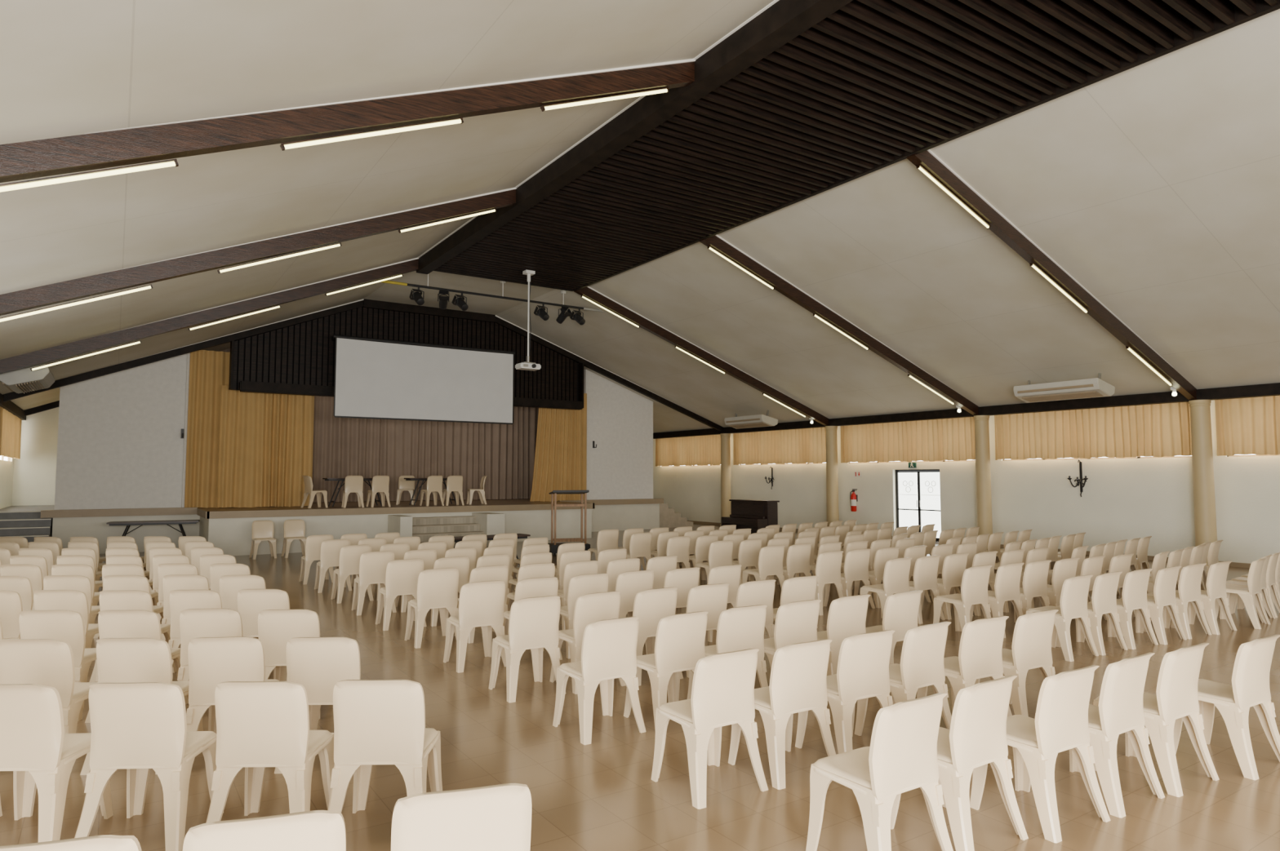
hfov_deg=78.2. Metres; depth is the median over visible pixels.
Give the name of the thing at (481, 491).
plastic chair
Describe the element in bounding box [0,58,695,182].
roof beam
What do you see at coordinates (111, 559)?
plastic chair
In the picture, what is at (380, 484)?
plastic chair
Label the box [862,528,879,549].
plastic chair
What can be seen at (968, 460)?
window
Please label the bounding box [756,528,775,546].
plastic chair
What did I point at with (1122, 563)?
plastic chair
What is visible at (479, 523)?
steps
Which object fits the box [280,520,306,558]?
plastic chair
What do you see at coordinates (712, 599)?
plastic chair
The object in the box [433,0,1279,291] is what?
slatted panel
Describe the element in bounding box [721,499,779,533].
upright piano
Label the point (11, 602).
plastic chair
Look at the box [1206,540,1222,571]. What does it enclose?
plastic chair
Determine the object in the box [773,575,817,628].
plastic chair
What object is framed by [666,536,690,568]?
plastic chair
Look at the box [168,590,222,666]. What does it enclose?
plastic chair
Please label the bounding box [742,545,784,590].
plastic chair
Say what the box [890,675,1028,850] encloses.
plastic chair
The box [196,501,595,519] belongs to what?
trim
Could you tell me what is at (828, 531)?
plastic chair
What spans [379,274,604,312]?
bar
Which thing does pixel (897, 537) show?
plastic chair
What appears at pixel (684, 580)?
plastic chair
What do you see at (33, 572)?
plastic chair
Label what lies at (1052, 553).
plastic chair
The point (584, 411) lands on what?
wood wall panel
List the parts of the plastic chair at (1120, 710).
leg, leg, seat, backrest, leg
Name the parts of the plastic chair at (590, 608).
leg, seat, leg, backrest, leg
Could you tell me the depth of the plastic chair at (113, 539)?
13.13 m
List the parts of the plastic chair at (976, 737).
leg, leg, leg, seat, backrest, leg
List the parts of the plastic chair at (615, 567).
backrest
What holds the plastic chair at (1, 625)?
on the floor at (602, 795)
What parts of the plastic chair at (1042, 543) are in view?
backrest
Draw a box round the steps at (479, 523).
[387,512,505,547]
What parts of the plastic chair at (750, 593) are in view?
leg, backrest, leg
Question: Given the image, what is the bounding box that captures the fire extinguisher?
[849,488,857,511]
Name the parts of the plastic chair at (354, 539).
backrest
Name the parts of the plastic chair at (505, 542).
backrest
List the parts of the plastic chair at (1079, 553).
leg, seat, backrest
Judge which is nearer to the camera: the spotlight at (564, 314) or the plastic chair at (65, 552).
the plastic chair at (65, 552)
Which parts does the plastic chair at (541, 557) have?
leg, seat, backrest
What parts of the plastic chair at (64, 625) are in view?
backrest, leg, seat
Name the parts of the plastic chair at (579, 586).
seat, leg, backrest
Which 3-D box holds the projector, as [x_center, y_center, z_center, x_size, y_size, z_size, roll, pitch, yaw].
[-2.499,-2.378,17.726,0.500,2.240,0.390,2,-4,-34]
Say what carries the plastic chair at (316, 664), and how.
on the floor at (602, 795)
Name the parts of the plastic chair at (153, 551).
backrest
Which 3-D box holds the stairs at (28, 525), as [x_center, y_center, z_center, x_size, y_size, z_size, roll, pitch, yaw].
[-13.882,2.451,17.593,1.120,1.024,1.920,2,-4,-34]
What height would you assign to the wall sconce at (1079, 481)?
0.873 m
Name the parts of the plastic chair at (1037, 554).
leg, backrest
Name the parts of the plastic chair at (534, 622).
leg, leg, seat, backrest, leg, leg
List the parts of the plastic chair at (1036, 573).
leg, leg, seat, backrest, leg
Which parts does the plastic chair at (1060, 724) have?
leg, leg, leg, seat, backrest, leg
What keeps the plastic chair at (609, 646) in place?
on the floor at (602, 795)
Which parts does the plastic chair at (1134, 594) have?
leg, seat, leg, backrest, leg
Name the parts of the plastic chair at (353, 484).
leg, leg, backrest, leg, leg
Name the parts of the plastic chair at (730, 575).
leg, backrest, leg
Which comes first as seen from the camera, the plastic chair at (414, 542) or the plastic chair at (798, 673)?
the plastic chair at (798, 673)
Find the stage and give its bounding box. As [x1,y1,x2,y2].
[52,503,659,555]
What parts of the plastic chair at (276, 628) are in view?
leg, seat, leg, backrest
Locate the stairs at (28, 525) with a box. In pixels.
[0,511,53,542]
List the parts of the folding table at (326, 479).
leg, leg, leg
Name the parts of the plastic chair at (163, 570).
leg, backrest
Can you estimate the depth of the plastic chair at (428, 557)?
10.76 m
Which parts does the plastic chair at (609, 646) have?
leg, leg, seat, leg, backrest, leg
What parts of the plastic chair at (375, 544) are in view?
leg, backrest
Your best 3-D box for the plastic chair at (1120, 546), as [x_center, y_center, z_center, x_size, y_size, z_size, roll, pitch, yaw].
[7.460,2.226,12.573,0.512,0.825,0.536,3,-5,-40]
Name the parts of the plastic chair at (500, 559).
backrest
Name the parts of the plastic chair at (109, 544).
backrest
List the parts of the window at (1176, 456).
pane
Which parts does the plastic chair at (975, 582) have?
leg, leg, seat, leg, backrest, leg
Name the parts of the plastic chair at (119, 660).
leg, backrest, seat, leg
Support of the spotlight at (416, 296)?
hanging from the bar
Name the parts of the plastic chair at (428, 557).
leg, leg, backrest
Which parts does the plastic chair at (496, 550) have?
backrest, leg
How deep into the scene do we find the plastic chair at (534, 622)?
6.55 m
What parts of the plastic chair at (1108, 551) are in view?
backrest, leg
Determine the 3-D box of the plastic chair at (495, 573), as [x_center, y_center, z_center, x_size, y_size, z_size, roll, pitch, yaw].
[-1.783,1.992,8.963,0.512,0.825,0.536,2,-4,-33]
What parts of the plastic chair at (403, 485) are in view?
leg, seat, backrest, leg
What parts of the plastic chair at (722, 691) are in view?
leg, leg, seat, leg, backrest, leg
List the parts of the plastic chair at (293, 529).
leg, leg, backrest, seat, leg, leg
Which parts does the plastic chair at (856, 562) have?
leg, leg, seat, backrest, leg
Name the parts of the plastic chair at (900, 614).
seat, leg, backrest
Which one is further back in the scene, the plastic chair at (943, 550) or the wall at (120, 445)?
the wall at (120, 445)
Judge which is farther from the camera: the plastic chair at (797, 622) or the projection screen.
the projection screen
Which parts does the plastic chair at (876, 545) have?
leg, backrest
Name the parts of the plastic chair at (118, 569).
leg, backrest, seat, leg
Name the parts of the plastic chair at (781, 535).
backrest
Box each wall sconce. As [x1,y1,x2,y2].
[764,466,773,489]
[1067,459,1088,497]
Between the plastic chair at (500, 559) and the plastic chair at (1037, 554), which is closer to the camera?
the plastic chair at (500, 559)
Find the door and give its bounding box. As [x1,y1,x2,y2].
[895,469,941,542]
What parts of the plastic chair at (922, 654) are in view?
leg, leg, leg, seat, backrest, leg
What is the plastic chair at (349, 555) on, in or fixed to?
on the floor at (602, 795)
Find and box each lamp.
[955,405,960,413]
[1170,386,1177,396]
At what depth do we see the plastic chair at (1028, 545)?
12.40 m
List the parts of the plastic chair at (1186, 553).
backrest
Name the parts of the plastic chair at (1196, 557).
backrest, leg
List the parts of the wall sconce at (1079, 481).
arm, arm, plate, arm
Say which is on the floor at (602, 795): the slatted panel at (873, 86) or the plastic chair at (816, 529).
the plastic chair at (816, 529)
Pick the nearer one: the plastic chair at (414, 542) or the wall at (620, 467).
the plastic chair at (414, 542)
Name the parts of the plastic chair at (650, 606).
leg, seat, leg, backrest, leg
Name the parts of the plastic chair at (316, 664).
leg, leg, seat, backrest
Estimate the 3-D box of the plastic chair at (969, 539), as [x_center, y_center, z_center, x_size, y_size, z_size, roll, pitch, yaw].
[5.458,2.281,13.433,0.512,0.825,0.536,3,-5,-40]
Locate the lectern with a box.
[547,490,590,555]
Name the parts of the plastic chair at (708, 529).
backrest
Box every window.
[0,455,9,461]
[661,464,720,466]
[740,462,826,465]
[848,459,975,463]
[1002,455,1191,461]
[1226,454,1279,457]
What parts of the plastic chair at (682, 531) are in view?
backrest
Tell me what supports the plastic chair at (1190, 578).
on the floor at (602, 795)
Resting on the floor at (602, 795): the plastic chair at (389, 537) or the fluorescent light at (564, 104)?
the plastic chair at (389, 537)
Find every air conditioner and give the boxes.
[0,364,54,393]
[724,410,777,429]
[1013,373,1115,403]
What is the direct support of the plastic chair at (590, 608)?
on the floor at (602, 795)
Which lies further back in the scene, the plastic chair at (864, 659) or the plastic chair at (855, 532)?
the plastic chair at (855, 532)
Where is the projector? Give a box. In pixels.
[515,269,541,371]
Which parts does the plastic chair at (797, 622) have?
seat, leg, backrest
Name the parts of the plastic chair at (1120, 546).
backrest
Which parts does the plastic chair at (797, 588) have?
seat, backrest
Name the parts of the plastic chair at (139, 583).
backrest, seat, leg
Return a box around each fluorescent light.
[0,158,178,191]
[0,284,152,322]
[30,340,141,371]
[188,305,280,330]
[217,242,341,273]
[280,116,463,151]
[324,274,403,296]
[398,208,496,233]
[540,87,669,111]
[581,295,639,328]
[674,346,725,374]
[707,245,774,289]
[762,393,806,417]
[813,313,869,350]
[907,374,955,404]
[915,164,991,229]
[1029,262,1088,313]
[1125,346,1173,386]
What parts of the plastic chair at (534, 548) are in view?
leg, seat, backrest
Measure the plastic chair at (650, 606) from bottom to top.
0.825 m
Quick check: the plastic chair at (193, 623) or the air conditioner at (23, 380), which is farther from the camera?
the air conditioner at (23, 380)
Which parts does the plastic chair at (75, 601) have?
backrest, leg, seat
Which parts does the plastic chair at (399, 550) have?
leg, leg, backrest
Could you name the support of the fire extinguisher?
attached to the wall at (1121, 499)
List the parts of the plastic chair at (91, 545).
backrest, leg, seat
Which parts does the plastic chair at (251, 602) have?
backrest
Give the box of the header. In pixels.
[228,298,583,409]
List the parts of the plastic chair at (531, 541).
leg, seat, backrest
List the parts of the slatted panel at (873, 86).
rail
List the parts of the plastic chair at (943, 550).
backrest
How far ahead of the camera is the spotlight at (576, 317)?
20.75 m
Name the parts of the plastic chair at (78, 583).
backrest, leg, seat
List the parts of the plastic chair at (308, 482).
leg, backrest, leg, seat, leg, leg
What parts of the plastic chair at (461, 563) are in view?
leg, backrest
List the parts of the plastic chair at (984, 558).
leg, leg, backrest, leg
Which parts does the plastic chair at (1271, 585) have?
leg, leg, seat, leg, backrest, leg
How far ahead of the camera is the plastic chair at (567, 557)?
10.53 m
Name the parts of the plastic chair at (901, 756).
leg, leg, seat, backrest, leg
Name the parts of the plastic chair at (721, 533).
backrest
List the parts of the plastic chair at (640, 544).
seat, leg, backrest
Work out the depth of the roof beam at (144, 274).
10.87 m
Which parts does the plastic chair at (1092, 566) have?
backrest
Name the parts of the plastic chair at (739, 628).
leg, seat, backrest, leg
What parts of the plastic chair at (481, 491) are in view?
leg, leg, seat, leg, leg, backrest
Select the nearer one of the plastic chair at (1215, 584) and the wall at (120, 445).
the plastic chair at (1215, 584)
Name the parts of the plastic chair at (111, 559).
backrest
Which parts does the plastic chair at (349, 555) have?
leg, leg, seat, backrest, leg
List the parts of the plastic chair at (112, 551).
backrest, seat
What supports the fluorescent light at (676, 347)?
attached to the roof beam at (588, 292)
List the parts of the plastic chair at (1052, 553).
backrest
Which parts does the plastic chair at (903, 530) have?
backrest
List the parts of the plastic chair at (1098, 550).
backrest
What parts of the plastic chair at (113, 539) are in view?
backrest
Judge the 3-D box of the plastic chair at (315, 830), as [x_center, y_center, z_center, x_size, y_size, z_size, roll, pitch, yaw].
[-1.174,1.574,2.517,0.512,0.825,0.536,1,-4,-17]
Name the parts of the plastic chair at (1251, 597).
leg, leg, seat, leg, backrest, leg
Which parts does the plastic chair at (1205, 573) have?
leg, backrest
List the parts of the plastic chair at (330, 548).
leg, leg, seat, backrest, leg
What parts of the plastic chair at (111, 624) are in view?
leg, backrest, seat, leg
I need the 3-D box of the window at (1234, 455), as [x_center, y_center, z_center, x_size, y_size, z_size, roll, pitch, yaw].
[13.294,-0.067,14.309,0.060,1.175,4.560,2,-4,-34]
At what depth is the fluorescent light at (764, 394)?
23.52 m
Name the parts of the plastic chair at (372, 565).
leg, leg, seat, backrest, leg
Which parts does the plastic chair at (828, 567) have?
leg, leg, backrest, leg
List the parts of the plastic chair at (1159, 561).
leg, leg, backrest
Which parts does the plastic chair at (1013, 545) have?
seat, backrest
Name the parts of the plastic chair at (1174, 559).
backrest, leg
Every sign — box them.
[853,471,862,477]
[908,462,916,467]
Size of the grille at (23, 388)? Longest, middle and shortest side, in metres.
1.460 x 0.335 x 0.075 m
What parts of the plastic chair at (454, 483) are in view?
leg, leg, backrest, leg, leg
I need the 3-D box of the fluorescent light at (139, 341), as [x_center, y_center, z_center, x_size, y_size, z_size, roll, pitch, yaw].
[-9.887,-1.257,14.095,1.612,0.687,0.060,2,-4,-34]
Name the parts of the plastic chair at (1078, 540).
backrest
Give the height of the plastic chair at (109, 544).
0.825 m
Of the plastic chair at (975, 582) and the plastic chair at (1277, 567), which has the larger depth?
the plastic chair at (1277, 567)
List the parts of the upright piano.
key lid, panel, lid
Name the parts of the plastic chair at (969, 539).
backrest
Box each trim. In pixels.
[40,498,663,518]
[181,352,190,507]
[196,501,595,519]
[584,370,588,500]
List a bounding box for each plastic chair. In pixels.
[0,537,28,548]
[0,542,20,555]
[0,548,11,564]
[0,564,43,606]
[0,576,34,611]
[0,590,22,639]
[0,617,3,639]
[0,639,97,733]
[0,684,113,843]
[0,799,2,817]
[0,835,142,850]
[9,555,48,579]
[18,547,54,575]
[18,609,97,721]
[27,542,60,564]
[33,590,98,648]
[34,537,62,555]
[43,575,100,648]
[51,564,99,623]
[56,555,102,592]
[61,548,102,581]
[67,542,106,592]
[70,537,106,563]
[74,682,223,850]
[80,638,203,775]
[84,610,188,723]
[89,590,176,682]
[93,564,160,638]
[102,542,146,591]
[103,575,163,620]
[105,547,149,580]
[106,536,144,563]
[106,555,152,590]
[143,536,171,571]
[145,542,176,577]
[148,547,182,591]
[151,555,190,593]
[156,564,198,622]
[161,574,209,648]
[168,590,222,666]
[177,536,206,555]
[177,608,243,681]
[182,810,346,850]
[184,541,214,590]
[186,636,279,733]
[191,547,223,575]
[200,555,236,589]
[205,681,334,823]
[209,564,250,593]
[219,575,266,611]
[237,589,289,681]
[248,520,276,559]
[257,609,319,719]
[274,637,360,773]
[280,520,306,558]
[298,534,333,585]
[300,475,328,508]
[314,539,352,593]
[328,680,442,813]
[330,544,373,604]
[334,533,367,569]
[341,475,364,507]
[351,537,386,586]
[351,551,396,616]
[365,475,391,507]
[371,543,409,600]
[374,532,399,544]
[375,559,426,631]
[391,783,531,850]
[393,537,420,551]
[395,475,414,505]
[395,549,436,613]
[404,568,458,648]
[417,542,446,559]
[419,475,444,506]
[425,556,469,626]
[428,535,454,551]
[442,475,464,506]
[443,580,506,673]
[444,547,475,582]
[454,540,482,568]
[457,565,508,644]
[462,534,487,556]
[466,475,487,504]
[468,554,509,595]
[483,546,514,602]
[488,538,515,590]
[488,595,565,702]
[493,533,518,578]
[500,577,562,665]
[506,563,555,611]
[508,552,551,593]
[511,544,549,579]
[513,537,547,568]
[549,591,625,694]
[552,617,646,745]
[554,542,585,576]
[554,551,591,590]
[557,560,598,630]
[559,573,608,659]
[587,529,618,561]
[597,548,626,573]
[606,558,639,617]
[615,570,653,618]
[617,528,645,570]
[623,611,708,730]
[626,533,652,570]
[632,587,683,686]
[644,531,679,570]
[645,555,677,589]
[649,527,668,558]
[651,648,768,809]
[663,567,699,614]
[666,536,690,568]
[673,526,693,568]
[681,530,706,575]
[682,535,718,585]
[686,583,728,678]
[687,604,768,699]
[694,525,714,555]
[694,540,733,581]
[706,529,728,562]
[706,564,742,642]
[711,579,776,645]
[719,524,736,534]
[722,533,744,560]
[728,639,835,790]
[732,528,751,560]
[732,539,762,585]
[733,533,768,581]
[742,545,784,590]
[751,537,789,584]
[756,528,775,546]
[764,600,821,671]
[765,524,780,533]
[769,543,811,581]
[773,532,793,579]
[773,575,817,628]
[777,536,816,585]
[782,524,797,545]
[795,522,813,540]
[795,630,894,754]
[797,530,817,555]
[800,542,842,586]
[804,527,819,555]
[805,693,953,850]
[813,521,827,543]
[814,535,839,564]
[814,551,843,615]
[817,520,842,549]
[817,526,835,550]
[817,594,870,675]
[823,549,875,608]
[834,524,849,546]
[840,530,862,572]
[840,541,871,594]
[841,520,857,549]
[841,534,864,563]
[852,524,866,534]
[852,539,892,593]
[853,546,899,608]
[854,622,951,736]
[860,557,912,618]
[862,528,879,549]
[865,523,879,531]
[865,590,923,692]
[876,528,892,540]
[880,522,893,543]
[882,545,930,602]
[889,526,908,547]
[890,525,920,544]
[890,533,908,547]
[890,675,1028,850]
[893,555,945,624]
[894,537,915,558]
[910,532,925,546]
[910,544,955,602]
[916,616,1012,716]
[920,553,968,620]
[921,524,934,532]
[922,530,937,556]
[933,565,992,632]
[937,542,978,594]
[938,529,954,545]
[940,535,978,578]
[946,537,962,554]
[949,551,997,616]
[952,528,966,545]
[965,526,979,537]
[969,563,1024,638]
[969,665,1111,843]
[974,609,1058,717]
[976,533,990,554]
[986,531,1018,563]
[987,532,1004,563]
[994,541,1022,573]
[994,549,1025,613]
[997,539,1037,572]
[1000,529,1032,551]
[1013,560,1051,622]
[1021,547,1048,608]
[1026,574,1098,662]
[1034,653,1164,818]
[1035,537,1052,585]
[1047,535,1061,582]
[1047,546,1091,602]
[1047,557,1079,607]
[1050,534,1075,569]
[1055,571,1128,655]
[1057,533,1085,555]
[1080,555,1106,620]
[1088,543,1106,597]
[1088,568,1158,649]
[1093,643,1219,797]
[1102,542,1119,595]
[1108,554,1135,617]
[1113,539,1127,591]
[1119,566,1186,644]
[1120,551,1169,599]
[1124,537,1140,571]
[1136,536,1151,569]
[1143,563,1212,639]
[1146,549,1184,593]
[1150,546,1194,576]
[1170,560,1236,635]
[1173,635,1279,780]
[1189,544,1206,591]
[1200,542,1211,587]
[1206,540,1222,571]
[1214,557,1270,629]
[1218,554,1275,622]
[1231,551,1279,617]
[1240,554,1279,608]
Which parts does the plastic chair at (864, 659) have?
leg, leg, leg, seat, backrest, leg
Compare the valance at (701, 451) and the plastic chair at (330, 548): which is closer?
the plastic chair at (330, 548)
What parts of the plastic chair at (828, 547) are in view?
seat, backrest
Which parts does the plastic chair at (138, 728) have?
leg, backrest, leg, seat, leg, leg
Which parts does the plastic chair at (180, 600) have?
leg, backrest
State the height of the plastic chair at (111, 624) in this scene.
0.825 m
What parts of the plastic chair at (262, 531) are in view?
leg, leg, backrest, seat, leg, leg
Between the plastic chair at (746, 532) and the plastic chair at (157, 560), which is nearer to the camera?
the plastic chair at (157, 560)
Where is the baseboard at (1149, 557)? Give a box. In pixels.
[687,520,1251,568]
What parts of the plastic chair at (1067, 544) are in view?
backrest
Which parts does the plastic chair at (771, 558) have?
leg, leg, seat, backrest, leg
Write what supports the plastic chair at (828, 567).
on the floor at (602, 795)
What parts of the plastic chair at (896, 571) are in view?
leg, leg, seat, leg, backrest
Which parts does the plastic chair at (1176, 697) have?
leg, leg, seat, leg, backrest, leg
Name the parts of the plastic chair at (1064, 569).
seat, leg, backrest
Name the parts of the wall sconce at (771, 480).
plate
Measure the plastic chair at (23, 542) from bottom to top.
0.825 m
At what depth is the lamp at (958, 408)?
20.03 m
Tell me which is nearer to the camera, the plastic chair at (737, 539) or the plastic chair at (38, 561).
the plastic chair at (38, 561)
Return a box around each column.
[720,433,731,526]
[825,426,839,526]
[973,415,992,549]
[1188,400,1219,563]
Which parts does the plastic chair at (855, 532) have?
backrest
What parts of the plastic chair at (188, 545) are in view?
backrest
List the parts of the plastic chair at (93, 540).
backrest, seat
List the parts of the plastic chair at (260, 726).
leg, leg, backrest, seat, leg, leg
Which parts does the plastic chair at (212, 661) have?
leg, leg, backrest, seat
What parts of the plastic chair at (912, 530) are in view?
backrest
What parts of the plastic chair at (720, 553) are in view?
seat, leg, backrest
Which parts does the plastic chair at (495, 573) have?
leg, backrest, leg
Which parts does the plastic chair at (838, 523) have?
backrest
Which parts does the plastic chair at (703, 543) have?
leg, seat, leg, backrest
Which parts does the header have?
rail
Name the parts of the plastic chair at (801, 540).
backrest, leg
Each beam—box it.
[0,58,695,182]
[0,187,515,315]
[0,257,418,374]
[0,393,26,420]
[3,298,364,402]
[24,400,59,416]
[416,0,853,274]
[493,315,723,431]
[573,286,829,426]
[653,382,1279,439]
[699,235,978,415]
[906,149,1196,400]
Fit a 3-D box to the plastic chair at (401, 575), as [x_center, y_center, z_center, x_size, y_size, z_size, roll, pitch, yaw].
[-2.931,2.037,9.664,0.512,0.825,0.536,2,-4,-31]
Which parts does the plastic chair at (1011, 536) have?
backrest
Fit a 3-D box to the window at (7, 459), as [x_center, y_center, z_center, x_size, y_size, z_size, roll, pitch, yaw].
[-15.851,0.270,19.502,0.060,1.175,4.260,2,-4,-34]
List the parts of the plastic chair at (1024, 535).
backrest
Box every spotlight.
[408,287,424,305]
[437,289,448,309]
[452,293,468,311]
[533,304,549,320]
[555,306,572,324]
[569,309,585,324]
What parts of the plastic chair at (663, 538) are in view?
seat, backrest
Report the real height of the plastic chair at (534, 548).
0.825 m
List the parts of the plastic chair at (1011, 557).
leg, backrest, leg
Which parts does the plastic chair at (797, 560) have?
leg, leg, seat, backrest, leg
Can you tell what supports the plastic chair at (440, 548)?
on the floor at (602, 795)
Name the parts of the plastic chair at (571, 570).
seat, leg, backrest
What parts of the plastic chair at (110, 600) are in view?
leg, backrest, seat, leg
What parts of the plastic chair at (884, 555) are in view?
leg, leg, seat, backrest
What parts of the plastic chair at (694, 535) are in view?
leg, backrest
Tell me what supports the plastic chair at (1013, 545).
on the floor at (602, 795)
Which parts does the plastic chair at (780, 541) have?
leg, backrest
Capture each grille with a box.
[15,381,44,393]
[729,422,768,428]
[1022,391,1103,402]
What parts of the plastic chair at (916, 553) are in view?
backrest, leg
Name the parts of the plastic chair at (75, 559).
backrest, leg, seat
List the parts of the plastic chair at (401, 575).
leg, leg, seat, backrest, leg, leg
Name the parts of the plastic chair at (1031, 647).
leg, seat, backrest, leg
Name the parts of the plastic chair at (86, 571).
backrest, leg, seat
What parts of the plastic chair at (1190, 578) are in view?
leg, seat, leg, backrest, leg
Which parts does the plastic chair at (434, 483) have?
leg, leg, leg, backrest, leg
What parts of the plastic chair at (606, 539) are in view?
seat, leg, backrest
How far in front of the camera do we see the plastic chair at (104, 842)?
2.18 m
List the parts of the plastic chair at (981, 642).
leg, leg, leg, seat, backrest, leg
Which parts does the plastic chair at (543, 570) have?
leg, seat, backrest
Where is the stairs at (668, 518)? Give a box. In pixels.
[659,503,693,528]
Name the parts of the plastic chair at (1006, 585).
leg, leg, seat, backrest, leg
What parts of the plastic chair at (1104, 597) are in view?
leg, leg, seat, leg, backrest, leg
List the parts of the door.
pane, pane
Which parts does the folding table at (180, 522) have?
leg, leg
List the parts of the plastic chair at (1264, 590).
leg, seat, leg, backrest, leg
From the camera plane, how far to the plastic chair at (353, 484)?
20.36 m
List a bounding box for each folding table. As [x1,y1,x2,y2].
[106,520,199,536]
[322,478,382,506]
[404,478,456,505]
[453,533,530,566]
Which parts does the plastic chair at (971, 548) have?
leg, backrest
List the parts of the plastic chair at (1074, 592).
leg, seat, leg, backrest, leg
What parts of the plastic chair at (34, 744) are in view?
leg, backrest, seat, leg, leg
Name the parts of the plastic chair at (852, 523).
backrest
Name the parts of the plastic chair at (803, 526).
backrest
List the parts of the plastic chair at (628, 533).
backrest, leg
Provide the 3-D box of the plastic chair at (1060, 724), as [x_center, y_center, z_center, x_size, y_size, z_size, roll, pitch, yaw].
[2.158,1.688,4.274,0.512,0.825,0.536,2,-4,-31]
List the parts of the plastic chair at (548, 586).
leg, seat, backrest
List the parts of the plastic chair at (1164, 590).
leg, seat, leg, backrest, leg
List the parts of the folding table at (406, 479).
leg, leg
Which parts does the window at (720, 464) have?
frame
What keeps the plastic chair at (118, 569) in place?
on the floor at (602, 795)
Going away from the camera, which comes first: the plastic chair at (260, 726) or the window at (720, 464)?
the plastic chair at (260, 726)
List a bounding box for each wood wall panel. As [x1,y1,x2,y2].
[184,350,230,508]
[217,385,314,507]
[529,408,581,502]
[580,393,586,500]
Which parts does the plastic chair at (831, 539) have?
backrest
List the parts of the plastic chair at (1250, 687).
leg, leg, leg, seat, backrest, leg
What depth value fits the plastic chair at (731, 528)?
16.23 m
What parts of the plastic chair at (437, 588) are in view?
leg, leg, seat, backrest, leg, leg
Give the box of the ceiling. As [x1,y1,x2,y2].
[0,0,1279,433]
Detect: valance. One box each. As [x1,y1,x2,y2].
[0,406,22,459]
[655,434,720,466]
[733,426,826,465]
[840,417,975,462]
[994,401,1191,460]
[1214,395,1279,456]
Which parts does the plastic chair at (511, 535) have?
backrest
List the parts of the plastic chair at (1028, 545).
backrest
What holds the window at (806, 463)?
in the wall at (1121, 499)
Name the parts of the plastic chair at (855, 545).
backrest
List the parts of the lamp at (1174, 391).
bulb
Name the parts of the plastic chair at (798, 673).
leg, leg, seat, leg, backrest, leg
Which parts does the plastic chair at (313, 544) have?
leg, leg, seat, backrest, leg, leg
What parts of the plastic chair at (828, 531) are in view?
backrest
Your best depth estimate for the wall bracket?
19.83 m
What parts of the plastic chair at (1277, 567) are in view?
backrest, leg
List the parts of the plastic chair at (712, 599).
leg, leg, backrest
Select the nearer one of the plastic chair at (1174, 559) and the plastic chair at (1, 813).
the plastic chair at (1, 813)
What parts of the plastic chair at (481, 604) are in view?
leg, leg, seat, backrest, leg, leg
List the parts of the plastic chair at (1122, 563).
backrest, leg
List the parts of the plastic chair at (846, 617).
seat, leg, backrest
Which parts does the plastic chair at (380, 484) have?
leg, leg, backrest, leg, leg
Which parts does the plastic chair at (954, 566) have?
leg, leg, seat, backrest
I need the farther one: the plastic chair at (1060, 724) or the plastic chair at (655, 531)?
the plastic chair at (655, 531)
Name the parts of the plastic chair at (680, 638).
leg, leg, seat, leg, backrest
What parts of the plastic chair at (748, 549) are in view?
leg, seat, backrest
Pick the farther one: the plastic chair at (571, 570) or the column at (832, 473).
the column at (832, 473)
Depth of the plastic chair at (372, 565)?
10.49 m
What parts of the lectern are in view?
post, post, rail, rail, rail, post, post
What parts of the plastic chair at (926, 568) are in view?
leg, seat, backrest, leg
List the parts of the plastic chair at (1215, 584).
leg, leg, seat, leg, backrest, leg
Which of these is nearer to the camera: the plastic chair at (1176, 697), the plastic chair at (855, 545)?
the plastic chair at (1176, 697)
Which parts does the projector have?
ceiling plate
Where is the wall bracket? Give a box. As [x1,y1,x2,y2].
[180,429,183,438]
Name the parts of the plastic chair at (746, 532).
backrest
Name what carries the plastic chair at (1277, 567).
on the floor at (602, 795)
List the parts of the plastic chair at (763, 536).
leg, backrest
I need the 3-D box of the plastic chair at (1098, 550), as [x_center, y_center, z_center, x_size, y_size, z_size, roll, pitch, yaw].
[6.657,2.174,11.781,0.512,0.825,0.536,3,-5,-41]
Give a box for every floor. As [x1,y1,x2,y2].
[0,505,54,511]
[0,523,1279,850]
[197,498,583,511]
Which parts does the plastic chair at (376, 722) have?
leg, leg, backrest, seat, leg, leg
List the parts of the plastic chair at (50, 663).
backrest, leg, seat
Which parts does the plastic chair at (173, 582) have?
leg, backrest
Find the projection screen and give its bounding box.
[331,334,515,424]
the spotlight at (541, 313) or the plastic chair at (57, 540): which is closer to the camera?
the plastic chair at (57, 540)
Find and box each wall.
[0,457,13,509]
[11,407,58,506]
[53,353,186,510]
[583,369,653,500]
[653,400,1279,564]
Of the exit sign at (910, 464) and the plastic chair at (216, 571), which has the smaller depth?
the plastic chair at (216, 571)
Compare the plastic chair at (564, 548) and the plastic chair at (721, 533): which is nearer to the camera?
the plastic chair at (564, 548)

